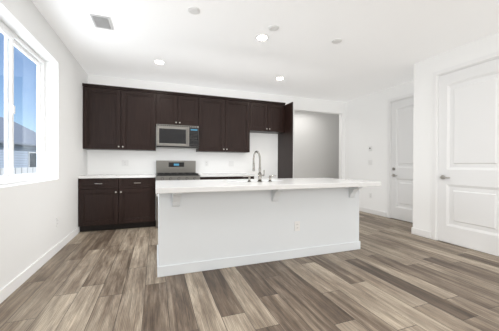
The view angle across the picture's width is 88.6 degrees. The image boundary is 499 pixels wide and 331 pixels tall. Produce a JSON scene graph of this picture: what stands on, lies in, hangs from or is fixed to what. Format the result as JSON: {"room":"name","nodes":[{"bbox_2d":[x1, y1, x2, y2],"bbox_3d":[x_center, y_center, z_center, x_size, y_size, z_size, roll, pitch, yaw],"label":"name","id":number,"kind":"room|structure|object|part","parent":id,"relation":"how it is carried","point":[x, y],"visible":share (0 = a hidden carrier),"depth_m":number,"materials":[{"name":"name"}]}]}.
{"room":"kitchen","nodes":[
{"label":"kitchen","id":0,"kind":"room"},
{"bbox_2d":[0,0,87,289],"bbox_3d":[-1.591,-0.263,0.663,0.200,2.740,8.744,0,0,-20],"label":"wall","id":1,"kind":"structure","parent":0,"point":[31,233],"depth_m":3.08,"materials":[{"name":"white paint"}]},
{"bbox_2d":[0,20,44,184],"bbox_3d":[-2.324,-0.564,2.478,0.070,1.476,1.536,0,0,-20],"label":"window","id":2,"kind":"structure","parent":1,"relation":"in","point":[11,39],"depth_m":2.52,"materials":[{"name":"white plastic"}]},
{"bbox_2d":[0,227,77,303],"bbox_3d":[-1.362,1.056,0.340,0.014,0.104,7.963,0,0,-20],"label":"baseboard","id":3,"kind":"structure","parent":1,"relation":"attached to","point":[11,287],"depth_m":2.55,"materials":[{"name":"white wood"}]},
{"bbox_2d":[87,75,346,219],"bbox_3d":[-0.181,-0.280,5.742,5.950,2.740,0.120,0,0,-20],"label":"wall","id":4,"kind":"structure","parent":0,"point":[98,161],"depth_m":5.49,"materials":[{"name":"white paint"}]},
{"bbox_2d":[82,83,161,150],"bbox_3d":[-2.306,-0.825,4.708,1.237,1.081,0.349,0,0,-20],"label":"upper cabinet","id":5,"kind":"object","parent":4,"relation":"attached to","point":[121,118],"depth_m":4.53,"materials":[{"name":"black wood"}]},
{"bbox_2d":[122,160,127,165],"bbox_3d":[-2.370,-0.045,4.871,0.115,0.115,0.008,0,0,-20],"label":"outlet","id":6,"kind":"object","parent":4,"relation":"attached to","point":[124,162],"visible":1,"depth_m":4.87,"materials":[{"name":"white plastic"}]},
{"bbox_2d":[162,91,197,125],"bbox_3d":[-1.423,-1.064,5.031,0.783,0.599,0.349,0,0,-20],"label":"upper cabinet","id":7,"kind":"object","parent":4,"relation":"attached to","point":[177,109],"depth_m":4.88,"materials":[{"name":"black wood"}]},
{"bbox_2d":[156,124,198,148],"bbox_3d":[-1.403,-0.549,4.974,0.773,0.424,0.472,0,0,-20],"label":"microwave","id":8,"kind":"object","parent":7,"relation":"attached to","point":[176,137],"visible":1,"depth_m":4.80,"materials":[{"name":"silver metal"}]},
{"bbox_2d":[196,95,253,152],"bbox_3d":[-0.554,-0.821,5.352,1.214,1.081,0.349,0,0,-20],"label":"upper cabinet","id":9,"kind":"object","parent":4,"relation":"attached to","point":[225,125],"depth_m":5.19,"materials":[{"name":"black wood"}]},
{"bbox_2d":[254,100,285,133],"bbox_3d":[0.337,-1.048,5.677,0.823,0.622,0.349,0,0,-20],"label":"upper cabinet","id":10,"kind":"object","parent":4,"relation":"attached to","point":[269,118],"depth_m":5.53,"materials":[{"name":"black wood"}]},
{"bbox_2d":[0,211,498,330],"bbox_3d":[2.033,1.153,2.635,8.270,0.080,10.234,0,0,-20],"label":"floor","id":11,"kind":"structure","parent":0,"point":[391,274],"depth_m":2.26,"materials":[{"name":"brown wood"}]},
{"bbox_2d":[78,178,155,231],"bbox_3d":[-2.300,0.647,4.575,1.162,0.876,0.619,0,0,-20],"label":"base cabinet","id":12,"kind":"object","parent":11,"relation":"on","point":[112,203],"depth_m":4.28,"materials":[{"name":"black wood"}]},
{"bbox_2d":[156,160,199,226],"bbox_3d":[-1.364,0.496,4.842,0.760,1.184,0.702,0,0,-20],"label":"range","id":13,"kind":"object","parent":11,"relation":"on","point":[175,170],"visible":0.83,"depth_m":5.00,"materials":[{"name":"silver metal"}]},
{"bbox_2d":[200,176,253,179],"bbox_3d":[-0.518,0.651,5.229,1.076,0.876,0.619,0,0,-20],"label":"base cabinet","id":14,"kind":"object","parent":11,"relation":"on","point":[237,177],"depth_m":4.91,"materials":[{"name":"black"}]},
{"bbox_2d":[78,173,254,178],"bbox_3d":[-1.424,0.190,4.886,3.024,0.040,0.634,0,0,-20],"label":"countertop","id":15,"kind":"structure","parent":14,"relation":"on","point":[154,175],"depth_m":4.70,"materials":[{"name":"white stone"}]},
{"bbox_2d":[157,187,361,276],"bbox_3d":[0.181,0.673,3.223,2.528,0.857,0.891,0,0,-20],"label":"kitchen island","id":16,"kind":"object","parent":11,"relation":"on","point":[204,225],"depth_m":2.86,"materials":[{"name":"white paint"}]},
{"bbox_2d":[156,179,379,194],"bbox_3d":[0.205,0.220,3.160,2.564,0.050,1.079,0,0,-20],"label":"island countertop","id":17,"kind":"structure","parent":16,"relation":"on","point":[163,187],"depth_m":2.76,"materials":[{"name":"white stone"}]},
{"bbox_2d":[244,151,271,182],"bbox_3d":[0.095,0.006,3.146,0.430,0.376,0.252,0,0,-20],"label":"faucet","id":18,"kind":"object","parent":17,"relation":"on","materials":[{"name":"silver metal"}]},
{"bbox_2d":[278,102,292,177],"bbox_3d":[0.786,-0.121,5.678,0.022,2.429,0.666,0,0,-20],"label":"panel","id":19,"kind":"object","parent":11,"relation":"on","point":[285,154],"visible":0.42,"depth_m":5.58,"materials":[{"name":"brown wood"}]},
{"bbox_2d":[31,0,498,101],"bbox_3d":[2.044,-1.680,2.623,8.270,0.135,10.234,0,0,-20],"label":"ceiling","id":20,"kind":"structure","parent":0,"point":[384,45],"depth_m":3.32,"materials":[{"name":"white paint"}]},
{"bbox_2d":[90,14,112,29],"bbox_3d":[-1.687,-1.638,2.927,0.190,0.009,0.280,0,0,-20],"label":"ceiling vent","id":21,"kind":"object","parent":20,"relation":"in","point":[102,22],"visible":0.98,"depth_m":2.91,"materials":[{"name":"grey metal"}]},
{"bbox_2d":[154,60,164,63],"bbox_3d":[-1.432,-1.642,4.067,0.170,0.008,0.170,0,0,-20],"label":"recessed light","id":22,"kind":"object","parent":20,"relation":"in","point":[159,62],"visible":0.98,"depth_m":4.07,"materials":[{"name":"white plastic"}]},
{"bbox_2d":[255,34,268,40],"bbox_3d":[0.162,-1.633,3.267,0.170,0.008,0.170,0,0,-20],"label":"recessed light","id":23,"kind":"object","parent":20,"relation":"in","point":[262,37],"visible":1,"depth_m":3.25,"materials":[{"name":"white"}]},
{"bbox_2d":[294,111,338,178],"bbox_3d":[1.530,-0.282,7.830,5.640,2.740,0.120,0,0,-20],"label":"wall","id":24,"kind":"structure","parent":0,"point":[316,144],"depth_m":7.95,"materials":[{"name":"white paint"}]},
{"bbox_2d":[343,81,410,211],"bbox_3d":[3.003,-0.266,5.486,0.150,2.740,2.528,0,0,-20],"label":"wall","id":25,"kind":"structure","parent":0,"point":[363,121],"depth_m":5.87,"materials":[{"name":"white paint"}]},
{"bbox_2d":[359,207,386,216],"bbox_3d":[2.690,1.047,6.053,0.039,0.104,1.289,0,0,-20],"label":"baseboard","id":26,"kind":"structure","parent":25,"relation":"attached to","point":[371,211],"depth_m":5.77,"materials":[{"name":"white wood"}]},
{"bbox_2d":[387,92,413,217],"bbox_3d":[3.135,-0.144,4.956,0.063,2.502,1.039,0,0,-20],"label":"door frame","id":27,"kind":"structure","parent":25,"relation":"attached to","point":[410,95],"depth_m":5.38,"materials":[{"name":"white wood"}]},
{"bbox_2d":[391,97,413,222],"bbox_3d":[3.113,-0.110,4.948,0.094,2.418,0.885,0,0,-20],"label":"door","id":28,"kind":"structure","parent":25,"relation":"in","point":[402,115],"depth_m":5.12,"materials":[{"name":"white wood"}]},
{"bbox_3d":[2.982,0.138,5.254,0.059,0.196,0.146,0,0,-20],"label":"handle","id":29,"kind":"part","parent":28,"relation":"part of","materials":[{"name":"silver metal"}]},
{"bbox_2d":[411,32,498,238],"bbox_3d":[3.811,-0.244,1.196,0.150,2.740,6.322,0,0,-20],"label":"wall","id":30,"kind":"structure","parent":0,"point":[422,84],"depth_m":3.94,"materials":[{"name":"white paint"}]},
{"bbox_2d":[412,227,430,238],"bbox_3d":[2.696,1.056,3.993,0.019,0.104,0.276,0,0,-20],"label":"baseboard","id":31,"kind":"structure","parent":30,"relation":"attached to","point":[415,231],"depth_m":3.99,"materials":[{"name":"white wood"}]},
{"bbox_2d":[432,51,498,239],"bbox_3d":[2.951,-0.138,3.368,0.063,2.502,1.034,0,0,-20],"label":"door frame","id":32,"kind":"structure","parent":30,"relation":"in","point":[435,108],"depth_m":3.79,"materials":[{"name":"white wood"}]},
{"bbox_2d":[438,58,498,255],"bbox_3d":[2.929,-0.104,3.360,0.094,2.418,0.880,0,0,-20],"label":"door","id":33,"kind":"structure","parent":30,"relation":"in","point":[468,174],"depth_m":3.40,"materials":[{"name":"white wood"}]},
{"bbox_3d":[2.799,0.171,3.663,0.059,0.062,0.146,0,0,-20],"label":"handle","id":34,"kind":"part","parent":33,"relation":"part of","materials":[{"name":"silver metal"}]},
{"label":"outside","id":35,"kind":"structure","parent":0,"visible":0},
{"bbox_3d":[-55.504,1.170,16.913,89.790,0.100,150.000,0,0,-20],"label":"ground","id":36,"kind":"structure","parent":35,"visible":0},
{"bbox_2d":[0,167,36,175],"bbox_3d":[-8.667,0.719,8.540,0.150,1.250,30.000,0,0,-20],"label":"fence","id":37,"kind":"object","parent":36,"relation":"on","point":[28,170],"depth_m":10.55,"materials":[{"name":"white"}]},
{"bbox_2d":[0,117,36,167],"bbox_3d":[-20.875,-1.447,15.763,9.900,5.420,13.900,0,0,-5],"label":"house","id":38,"kind":"structure","parent":36,"relation":"on","point":[23,154],"depth_m":19.11,"materials":[{"name":"grey"}]}
]}

